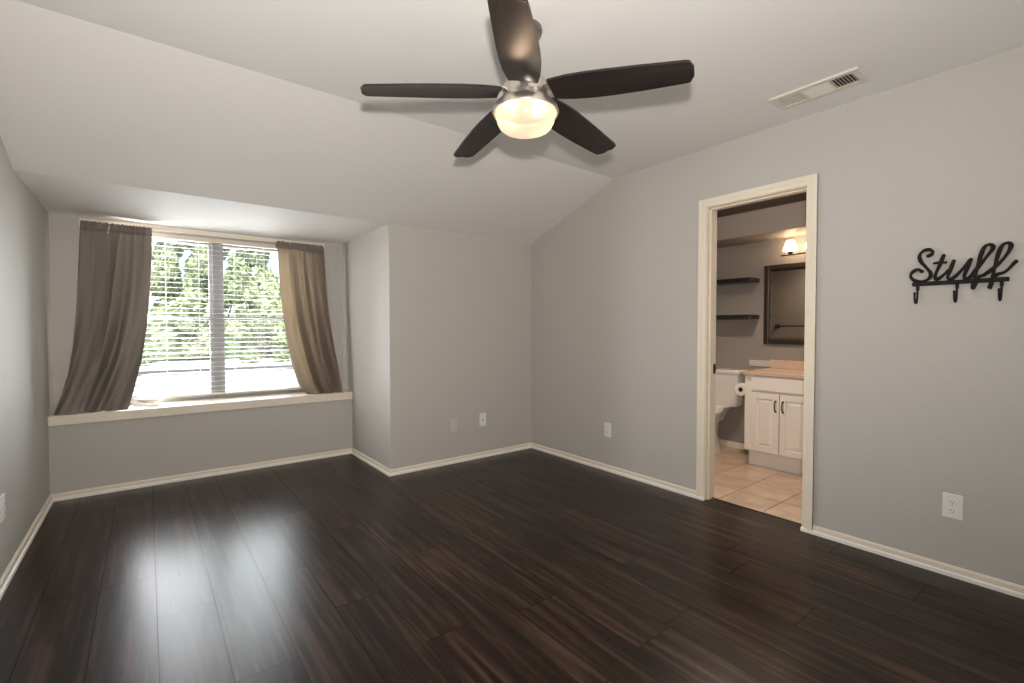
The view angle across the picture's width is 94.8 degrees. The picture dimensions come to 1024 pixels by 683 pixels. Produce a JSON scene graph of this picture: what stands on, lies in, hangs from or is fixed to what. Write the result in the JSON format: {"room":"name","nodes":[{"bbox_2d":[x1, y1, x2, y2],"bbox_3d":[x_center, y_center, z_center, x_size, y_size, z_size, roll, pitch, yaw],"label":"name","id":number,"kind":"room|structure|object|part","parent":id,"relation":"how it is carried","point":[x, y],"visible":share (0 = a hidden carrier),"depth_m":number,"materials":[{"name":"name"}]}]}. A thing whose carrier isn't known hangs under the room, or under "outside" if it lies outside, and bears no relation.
{"room":"empty bedroom","nodes":[
{"label":"empty bedroom","id":0,"kind":"room"},
{"bbox_2d":[0,136,53,577],"bbox_3d":[-1.503,-0.062,0.934,0.120,2.720,6.560,-1,2,-38],"label":"wall","id":1,"kind":"structure","parent":0,"point":[26,365],"depth_m":2.63,"materials":[{"name":"paint"}]},
{"bbox_2d":[0,493,4,522],"bbox_3d":[-2.402,0.784,2.222,0.009,0.120,0.074,-1,2,-38],"label":"wall outlet","id":2,"kind":"object","parent":1,"relation":"attached to","point":[2,498],"visible":1,"depth_m":2.21,"materials":[{"name":"white plastic"}]},
{"bbox_2d":[0,495,53,599],"bbox_3d":[-1.363,1.153,0.901,0.021,0.051,6.049,-1,2,-38],"label":"baseboard","id":3,"kind":"structure","parent":1,"relation":"attached to","point":[8,574],"depth_m":2.52,"materials":[{"name":"beige wood"}]},
{"bbox_2d":[49,213,342,410],"bbox_3d":[-2.590,-0.108,4.165,2.121,1.810,0.120,-1,2,-38],"label":"wall","id":4,"kind":"structure","parent":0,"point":[64,229],"depth_m":3.52,"materials":[{"name":"paint"}]},
{"bbox_2d":[79,218,323,247],"bbox_3d":[-2.541,-0.908,4.066,1.779,0.065,0.066,-1,2,-38],"label":"curtain rod","id":5,"kind":"object","parent":4,"relation":"attached to","point":[158,228],"visible":0.74,"depth_m":3.97,"materials":[{"name":"white metal"}]},
{"bbox_2d":[53,220,159,415],"bbox_3d":[-3.040,-0.194,3.538,0.610,1.415,0.227,-1,2,-38],"label":"curtain","id":6,"kind":"object","parent":5,"relation":"hanging from","point":[114,260],"visible":1,"depth_m":3.56,"materials":[{"name":"beige fabric"}]},
{"bbox_2d":[275,241,342,394],"bbox_3d":[-1.899,-0.217,4.420,0.529,1.415,0.229,-1,2,-38],"label":"curtain","id":7,"kind":"object","parent":5,"relation":"hanging from","point":[302,275],"visible":1,"depth_m":4.43,"materials":[{"name":"beige fabric"}]},
{"bbox_2d":[132,232,301,399],"bbox_3d":[-2.571,-0.212,4.121,1.507,1.366,0.070,-1,2,-38],"label":"window blind","id":8,"kind":"object","parent":4,"relation":"attached to","point":[154,234],"visible":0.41,"depth_m":4.09,"materials":[{"name":"white plastic"}]},
{"bbox_3d":[-2.864,-0.196,3.903,0.002,1.310,0.051,-1,2,-38],"label":"ladder cord","id":9,"kind":"part","parent":8,"relation":"part of","materials":[{"name":"white fabric"}]},
{"bbox_3d":[-2.682,-0.200,4.044,0.002,1.310,0.051,-1,2,-38],"label":"ladder cord","id":10,"kind":"part","parent":8,"relation":"part of","materials":[{"name":"white fabric"}]},
{"bbox_3d":[-2.576,-0.875,4.110,1.507,0.040,0.054,-1,2,-38],"label":"head rail","id":11,"kind":"part","parent":8,"relation":"part of","materials":[{"name":"white plastic"}]},
{"bbox_3d":[-2.575,0.455,4.143,1.507,0.032,0.052,-1,2,-38],"label":"rail","id":12,"kind":"part","parent":8,"relation":"part of","materials":[{"name":"white plastic"}]},
{"bbox_3d":[-2.476,-0.204,4.203,0.002,1.310,0.051,-1,2,-38],"label":"ladder cord","id":13,"kind":"part","parent":8,"relation":"part of","materials":[{"name":"white fabric"}]},
{"bbox_3d":[-2.312,-0.390,4.280,0.012,0.932,0.011,-1,2,-38],"label":"pull cord","id":14,"kind":"part","parent":8,"relation":"part of","materials":[{"name":"white fabric"}]},
{"bbox_3d":[-2.287,-0.208,4.350,0.002,1.310,0.051,-1,2,-38],"label":"ladder cord","id":15,"kind":"part","parent":8,"relation":"part of","materials":[{"name":"white fabric"}]},
{"bbox_2d":[137,238,303,403],"bbox_3d":[-2.612,-0.191,4.175,1.510,1.415,0.065,-1,2,-38],"label":"window","id":16,"kind":"structure","parent":4,"relation":"attached to","point":[216,305],"depth_m":4.15,"materials":[{"name":"plastic"}]},
{"bbox_3d":[-2.906,0.137,3.947,0.687,0.703,0.022,-1,2,-38],"label":"sash","id":17,"kind":"part","parent":16,"relation":"part of","materials":[{"name":"glass"}]},
{"bbox_3d":[-2.920,-0.522,3.948,0.687,0.680,0.022,-1,2,-38],"label":"sash","id":18,"kind":"part","parent":16,"relation":"part of","materials":[{"name":"plastic"}]},
{"bbox_3d":[-2.327,-0.534,4.407,0.693,0.680,0.022,-1,2,-38],"label":"sash","id":19,"kind":"part","parent":16,"relation":"part of","materials":[{"name":"plastic"}]},
{"bbox_3d":[-2.313,0.124,4.406,0.693,0.703,0.022,-1,2,-38],"label":"sash","id":20,"kind":"part","parent":16,"relation":"part of","materials":[{"name":"glass"}]},
{"bbox_2d":[48,399,352,493],"bbox_3d":[-2.424,0.898,3.977,2.121,0.649,0.100,-1,2,-38],"label":"wall","id":21,"kind":"structure","parent":0,"point":[96,454],"depth_m":3.78,"materials":[{"name":"paint"}]},
{"bbox_2d":[48,389,352,426],"bbox_3d":[-2.481,0.537,4.042,2.121,0.069,0.323,-1,2,-38],"label":"trim","id":22,"kind":"structure","parent":21,"relation":"on","point":[255,401],"depth_m":3.85,"materials":[{"name":"white wood"}]},
{"bbox_2d":[50,448,351,501],"bbox_3d":[-2.387,1.078,3.934,2.121,0.051,0.021,-1,2,-38],"label":"baseboard","id":23,"kind":"structure","parent":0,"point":[232,469],"depth_m":3.78,"materials":[{"name":"white wood"}]},
{"bbox_2d":[342,227,384,465],"bbox_3d":[-1.384,0.094,4.443,0.120,2.230,1.167,-1,2,-38],"label":"wall","id":24,"kind":"structure","parent":0,"point":[362,256],"depth_m":4.28,"materials":[{"name":"paint"}]},
{"bbox_2d":[351,448,390,475],"bbox_3d":[-1.280,1.070,4.220,0.021,0.051,0.925,-1,2,-38],"label":"baseboard","id":25,"kind":"structure","parent":24,"relation":"attached to","point":[368,460],"depth_m":4.17,"materials":[{"name":"white wood"}]},
{"bbox_2d":[383,224,530,468],"bbox_3d":[-0.439,0.070,4.361,1.514,2.280,0.120,-1,2,-38],"label":"wall","id":26,"kind":"structure","parent":0,"point":[457,307],"depth_m":4.22,"materials":[{"name":"paint"}]},
{"bbox_2d":[450,418,456,431],"bbox_3d":[-0.528,0.747,4.228,0.074,0.120,0.007,-1,2,-38],"label":"blank plate","id":27,"kind":"object","parent":26,"relation":"attached to","point":[453,421],"visible":1,"depth_m":4.23,"materials":[{"name":"grey plastic"}]},
{"bbox_2d":[389,442,530,476],"bbox_3d":[-0.403,1.066,4.324,1.535,0.051,0.021,-1,2,-38],"label":"baseboard","id":28,"kind":"structure","parent":26,"relation":"attached to","point":[402,470],"depth_m":4.24,"materials":[{"name":"white wood"}]},
{"bbox_2d":[479,413,485,425],"bbox_3d":[-0.274,0.733,4.423,0.074,0.120,0.009,-1,2,-38],"label":"wall jack","id":29,"kind":"object","parent":26,"relation":"attached to","point":[482,416],"visible":1,"depth_m":4.42,"materials":[{"name":"white plastic"}]},
{"bbox_2d":[0,445,1023,682],"bbox_3d":[0.660,1.198,2.465,5.375,0.120,6.280,-1,2,-38],"label":"floor","id":30,"kind":"structure","parent":0,"point":[530,565],"depth_m":2.18,"materials":[{"name":"brown laminate"}]},
{"bbox_2d":[715,368,746,452],"bbox_3d":[1.927,0.680,4.643,0.680,0.803,0.508,-1,2,-38],"label":"toilet","id":31,"kind":"object","parent":30,"relation":"on","point":[726,379],"visible":0.31,"depth_m":4.61,"materials":[{"name":"ceramic"}]},
{"bbox_3d":[1.861,0.880,4.597,0.515,0.405,0.340,-1,2,-38],"label":"bowl","id":32,"kind":"part","parent":31,"relation":"part of","materials":[{"name":"ceramic"}]},
{"bbox_3d":[1.851,0.660,4.584,0.460,0.034,0.348,-1,2,-38],"label":"seat","id":33,"kind":"part","parent":31,"relation":"part of","materials":[{"name":"plastic"}]},
{"bbox_3d":[2.108,0.475,4.779,0.200,0.325,0.460,-1,2,-38],"label":"tank","id":34,"kind":"part","parent":31,"relation":"part of","materials":[{"name":"ceramic"}]},
{"bbox_3d":[2.106,0.293,4.773,0.224,0.037,0.508,-1,2,-38],"label":"tank lid","id":35,"kind":"part","parent":31,"relation":"part of","materials":[{"name":"ceramic"}]},
{"bbox_2d":[744,375,803,474],"bbox_3d":[2.431,0.695,4.085,0.575,0.800,0.590,-1,2,-38],"label":"vanity cabinet","id":36,"kind":"object","parent":30,"relation":"on","point":[773,425],"visible":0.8,"depth_m":3.97,"materials":[{"name":"white wood"}]},
{"bbox_3d":[2.160,0.695,4.023,0.008,0.393,0.116,-1,2,-38],"label":"raised panel","id":37,"kind":"part","parent":36,"relation":"part of","materials":[{"name":"white wood"}]},
{"bbox_3d":[2.162,0.694,4.024,0.016,0.505,0.228,-1,2,-38],"label":"door","id":38,"kind":"part","parent":36,"relation":"part of","materials":[{"name":"white wood"}]},
{"bbox_2d":[743,360,803,378],"bbox_3d":[2.440,0.239,4.081,0.552,0.112,0.614,-1,2,-38],"label":"countertop","id":39,"kind":"structure","parent":36,"relation":"on","point":[778,368],"depth_m":4.19,"materials":[{"name":"stone"}]},
{"bbox_3d":[2.234,0.367,3.924,0.014,0.115,0.460,-1,2,-38],"label":"false drawer","id":40,"kind":"part","parent":36,"relation":"part of","materials":[{"name":"white wood"}]},
{"bbox_3d":[2.305,0.699,3.840,0.016,0.505,0.228,-1,2,-38],"label":"door","id":41,"kind":"part","parent":36,"relation":"part of","materials":[{"name":"white wood"}]},
{"bbox_3d":[2.304,0.699,3.838,0.008,0.393,0.116,-1,2,-38],"label":"raised panel","id":42,"kind":"part","parent":36,"relation":"part of","materials":[{"name":"white wood"}]},
{"bbox_2d":[0,0,1023,243],"bbox_3d":[-0.020,-1.167,2.057,3.875,0.510,6.560,-1,2,-38],"label":"ceiling","id":43,"kind":"structure","parent":0,"point":[252,117],"depth_m":2.34,"materials":[{"name":"paint"}]},
{"bbox_2d":[360,0,694,157],"bbox_3d":[0.058,-1.089,2.000,1.254,0.424,1.248,-1,2,-38],"label":"ceiling fan","id":44,"kind":"object","parent":43,"relation":"hanging from","point":[525,109],"visible":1,"depth_m":1.85,"materials":[{"name":"metal"}]},
{"bbox_3d":[-0.319,-1.003,1.882,0.548,0.012,0.154,-5,12,-12],"label":"blade","id":45,"kind":"part","parent":44,"relation":"part of","materials":[{"name":"brown wood"}]},
{"bbox_3d":[-0.137,-1.013,2.295,0.154,0.012,0.548,-11,2,-30],"label":"blade","id":46,"kind":"part","parent":44,"relation":"part of","materials":[{"name":"brown wood"}]},
{"bbox_3d":[0.017,-0.996,1.581,0.154,0.012,0.548,9,7,5],"label":"blade","id":47,"kind":"part","parent":44,"relation":"part of","materials":[{"name":"brown wood"}]},
{"bbox_3d":[0.057,-0.919,1.965,0.251,0.086,0.251,-1,2,-38],"label":"lamp shade","id":48,"kind":"part","parent":44,"relation":"part of","materials":[{"name":"white glass"}]},
{"bbox_3d":[0.313,-1.013,2.249,0.154,0.012,0.548,-11,-11,41],"label":"blade","id":49,"kind":"part","parent":44,"relation":"part of","materials":[{"name":"brown wood"}]},
{"bbox_3d":[0.408,-1.002,1.808,0.548,0.012,0.154,6,-5,24],"label":"blade","id":50,"kind":"part","parent":44,"relation":"part of","materials":[{"name":"brown wood"}]},
{"bbox_2d":[769,66,869,109],"bbox_3d":[1.588,-1.306,2.449,0.183,0.016,0.405,-1,2,-38],"label":"ceiling vent","id":51,"kind":"object","parent":43,"relation":"in","point":[854,76],"visible":1,"depth_m":2.42,"materials":[{"name":"metal"}]},
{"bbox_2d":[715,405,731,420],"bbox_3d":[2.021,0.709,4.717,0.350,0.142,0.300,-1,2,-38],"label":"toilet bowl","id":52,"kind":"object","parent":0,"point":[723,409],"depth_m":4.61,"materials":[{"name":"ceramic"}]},
{"bbox_2d":[716,235,805,443],"bbox_3d":[2.583,-0.154,4.435,0.120,2.720,2.390,-1,2,-38],"label":"wall","id":53,"kind":"structure","parent":0,"point":[738,341],"depth_m":4.69,"materials":[{"name":"paint"}]},
{"bbox_2d":[719,439,748,450],"bbox_3d":[2.179,1.046,4.879,0.014,0.058,1.000,-1,2,-38],"label":"baseboard","id":54,"kind":"structure","parent":53,"relation":"attached to","point":[732,444],"depth_m":4.79,"materials":[{"name":"white wood"}]},
{"bbox_2d":[716,314,758,319],"bbox_3d":[2.134,-0.244,4.753,0.198,0.040,0.615,-1,2,-38],"label":"floating shelf","id":55,"kind":"object","parent":53,"relation":"attached to","point":[747,316],"visible":0.6,"depth_m":4.55,"materials":[{"name":"brown wood"}]},
{"bbox_2d":[716,277,759,285],"bbox_3d":[2.134,-0.596,4.744,0.198,0.040,0.615,-1,2,-38],"label":"floating shelf","id":56,"kind":"object","parent":53,"relation":"attached to","point":[745,280],"visible":0.6,"depth_m":4.56,"materials":[{"name":"brown wood"}]},
{"bbox_2d":[749,360,769,366],"bbox_3d":[2.403,0.212,4.567,0.014,0.058,0.195,-1,2,-38],"label":"trim","id":57,"kind":"structure","parent":53,"relation":"attached to","point":[762,363],"depth_m":4.56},
{"bbox_2d":[763,262,805,344],"bbox_3d":[2.648,-0.342,4.223,0.030,0.746,0.742,-1,2,-38],"label":"wall mirror","id":58,"kind":"object","parent":53,"relation":"attached to","point":[784,284],"visible":0.48,"depth_m":4.37,"materials":[{"name":"black mirror"}]},
{"bbox_2d":[770,360,803,369],"bbox_3d":[2.650,0.218,4.244,0.020,0.078,0.614,-1,2,-38],"label":"backsplash","id":59,"kind":"structure","parent":53,"relation":"attached to","point":[783,364],"depth_m":4.36,"materials":[{"name":"stone"}]},
{"bbox_2d":[781,240,805,256],"bbox_3d":[2.630,-0.819,4.114,0.177,0.166,0.504,-1,2,-38],"label":"vanity light","id":60,"kind":"object","parent":53,"relation":"attached to","point":[790,246],"visible":0.34,"depth_m":4.20,"materials":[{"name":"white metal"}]},
{"bbox_3d":[2.501,-0.858,4.229,0.114,0.094,0.114,-1,2,-38],"label":"lamp shade","id":61,"kind":"part","parent":60,"relation":"part of","materials":[{"name":"white glass"}]},
{"bbox_2d":[717,200,805,247],"bbox_3d":[2.377,-1.063,4.253,0.400,0.217,2.150,-1,2,-38],"label":"ceiling","id":62,"kind":"structure","parent":0,"point":[784,221],"depth_m":4.19,"materials":[{"name":"paint"}]},
{"bbox_2d":[717,192,806,217],"bbox_3d":[1.942,-1.213,3.912,1.500,0.100,2.150,-1,2,-38],"label":"ceiling","id":63,"kind":"structure","parent":0,"point":[801,196],"depth_m":4.00,"materials":[{"name":"grey paint"}]},
{"bbox_2d":[531,46,1023,585],"bbox_3d":[1.822,-0.112,2.773,0.120,2.720,5.393,-1,2,-38],"label":"wall","id":64,"kind":"structure","parent":0,"point":[919,402],"depth_m":2.55,"materials":[{"name":"paint"}]},
{"bbox_2d":[604,422,610,437],"bbox_3d":[0.811,0.750,3.995,0.009,0.120,0.074,-1,2,-38],"label":"wall outlet","id":65,"kind":"object","parent":64,"relation":"attached to","point":[607,426],"visible":1,"depth_m":3.99,"materials":[{"name":"white plastic"}]},
{"bbox_2d":[696,173,817,530],"bbox_3d":[1.592,0.071,3.074,0.154,2.100,0.738,-1,2,-38],"label":"door frame","id":66,"kind":"structure","parent":64,"relation":"in","point":[708,208],"depth_m":3.24,"materials":[{"name":"beige wood"}]},
{"bbox_3d":[1.442,0.194,3.350,0.036,0.070,0.005,-1,2,-38],"label":"strike plate","id":67,"kind":"part","parent":66,"relation":"part of","materials":[{"name":"brown metal"}]},
{"bbox_2d":[712,497,801,524],"bbox_3d":[1.613,1.122,3.116,0.010,0.009,0.618,-1,2,-38],"label":"trim","id":68,"kind":"structure","parent":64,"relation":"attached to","point":[712,497],"depth_m":3.10,"materials":[{"name":"wood"}]},
{"bbox_2d":[531,442,1023,598],"bbox_3d":[1.768,1.104,2.760,0.021,0.051,5.153,-1,2,-38],"label":"baseboard","id":69,"kind":"structure","parent":64,"relation":"attached to","point":[992,583],"depth_m":2.54,"materials":[{"name":"beige wood"}]},
{"bbox_2d":[942,492,962,520],"bbox_3d":[2.138,0.800,2.284,0.009,0.120,0.074,-1,2,-38],"label":"wall outlet","id":70,"kind":"object","parent":64,"relation":"attached to","point":[952,504],"visible":1,"depth_m":2.28,"materials":[{"name":"white plastic"}]},
{"bbox_2d":[947,508,956,513],"bbox_3d":[2.136,0.821,2.284,0.004,0.025,0.035,-1,2,-38],"label":"receptacle","id":71,"kind":"object","parent":70,"relation":"attached to","point":[949,510],"depth_m":2.28,"materials":[{"name":"white plastic"}]},
{"bbox_2d":[948,499,956,504],"bbox_3d":[2.136,0.779,2.283,0.004,0.025,0.035,-1,2,-38],"label":"receptacle","id":72,"kind":"object","parent":70,"relation":"attached to","point":[950,501],"depth_m":2.28,"materials":[{"name":"white plastic"}]},
{"bbox_2d":[909,241,1018,303],"bbox_3d":[2.126,-0.323,2.236,0.050,0.277,0.380,-1,2,-38],"label":"hook rack","id":73,"kind":"object","parent":64,"relation":"attached to","point":[994,277],"visible":1,"depth_m":2.21,"materials":[{"name":"black metal"}]},
{"bbox_3d":[2.134,-0.285,2.252,0.019,0.020,0.340,-1,2,-38],"label":"rail","id":74,"kind":"part","parent":73,"relation":"part of","materials":[{"name":"black metal"}]},
{"label":"outside","id":75,"kind":"structure","parent":0,"visible":0},
{"bbox_2d":[132,357,298,396],"bbox_3d":[-8.848,2.502,35.978,210.000,0.200,56.400,-1,2,-38],"label":"paving","id":76,"kind":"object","parent":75,"point":[185,364],"depth_m":31.93,"materials":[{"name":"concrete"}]},
{"bbox_2d":[140,344,161,365],"bbox_3d":[-34.124,1.382,43.783,2.023,2.479,2.321,0,1,3],"label":"shrub","id":77,"kind":"object","parent":76,"relation":"on","point":[150,357],"visible":0.48,"depth_m":43.91,"materials":[{"name":"green plant"}]},
{"bbox_2d":[137,365,292,376],"bbox_3d":[-15.251,2.139,44.231,210.000,0.120,3.500,-1,2,-38],"label":"kerb","id":78,"kind":"object","parent":76,"relation":"on","point":[277,366],"depth_m":37.06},
{"bbox_2d":[239,345,261,362],"bbox_3d":[-26.234,1.401,47.217,2.001,2.148,1.760,1,2,29],"label":"shrub","id":79,"kind":"object","parent":76,"relation":"on","point":[246,355],"visible":0.79,"depth_m":46.92,"materials":[{"name":"green plant"}]},
{"bbox_2d":[225,276,289,357],"bbox_3d":[-28.367,-2.344,55.453,7.896,10.996,8.614,0,1,4],"label":"tree","id":80,"kind":"object","parent":76,"relation":"on","point":[243,330],"visible":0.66,"depth_m":53.29,"materials":[{"name":"green plant"}]},
{"bbox_2d":[272,347,290,361],"bbox_3d":[-23.708,1.421,48.599,1.858,1.983,1.618,-1,2,-33],"label":"shrub","id":81,"kind":"object","parent":76,"relation":"on","point":[278,355],"visible":0.81,"depth_m":48.29,"materials":[{"name":"green plant"}]},
{"bbox_3d":[2.144,0.422,4.284,0.174,0.048,0.087,-1,2,-38],"label":"paper holder","id":82,"kind":"object","parent":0,"visible":0},
{"bbox_2d":[735,383,744,395],"bbox_3d":[2.114,0.436,4.305,0.100,0.110,0.110,-1,2,-38],"label":"toilet paper roll","id":83,"kind":"object","parent":82,"relation":"hanging from","point":[738,391],"visible":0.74,"depth_m":4.28,"materials":[{"name":"paper"}]},
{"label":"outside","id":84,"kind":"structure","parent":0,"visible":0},
{"bbox_2d":[144,340,274,360],"bbox_3d":[-59.207,0.899,100.927,210.000,0.220,108.000,-1,2,-38],"label":"lawn","id":85,"kind":"structure","parent":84,"point":[237,342],"depth_m":60.40,"materials":[{"name":"green plant"}]},
{"bbox_2d":[149,242,200,351],"bbox_3d":[-51.008,-8.904,71.245,7.299,23.940,8.665,0,2,-17],"label":"tree","id":86,"kind":"object","parent":85,"relation":"on","point":[162,284],"visible":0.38,"depth_m":69.15,"materials":[{"name":"green plant"}]},
{"bbox_2d":[146,287,209,359],"bbox_3d":[-35.433,-1.500,51.084,7.718,9.123,7.075,0,2,-17],"label":"tree","id":87,"kind":"object","parent":85,"relation":"on","point":[182,305],"visible":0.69,"depth_m":49.88,"materials":[{"name":"green plant"}]},
{"bbox_2d":[182,245,256,354],"bbox_3d":[-38.635,-6.965,63.030,8.665,19.950,7.280,-1,2,-24],"label":"tree","id":88,"kind":"object","parent":85,"relation":"on","point":[241,267],"visible":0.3,"depth_m":61.50,"materials":[{"name":"green plant"}]},
{"bbox_2d":[226,249,278,349],"bbox_3d":[-42.415,-8.090,78.158,8.665,21.660,7.299,0,2,16],"label":"tree","id":89,"kind":"object","parent":85,"relation":"on","point":[255,256],"visible":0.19,"depth_m":76.94,"materials":[{"name":"green plant"}]}
]}

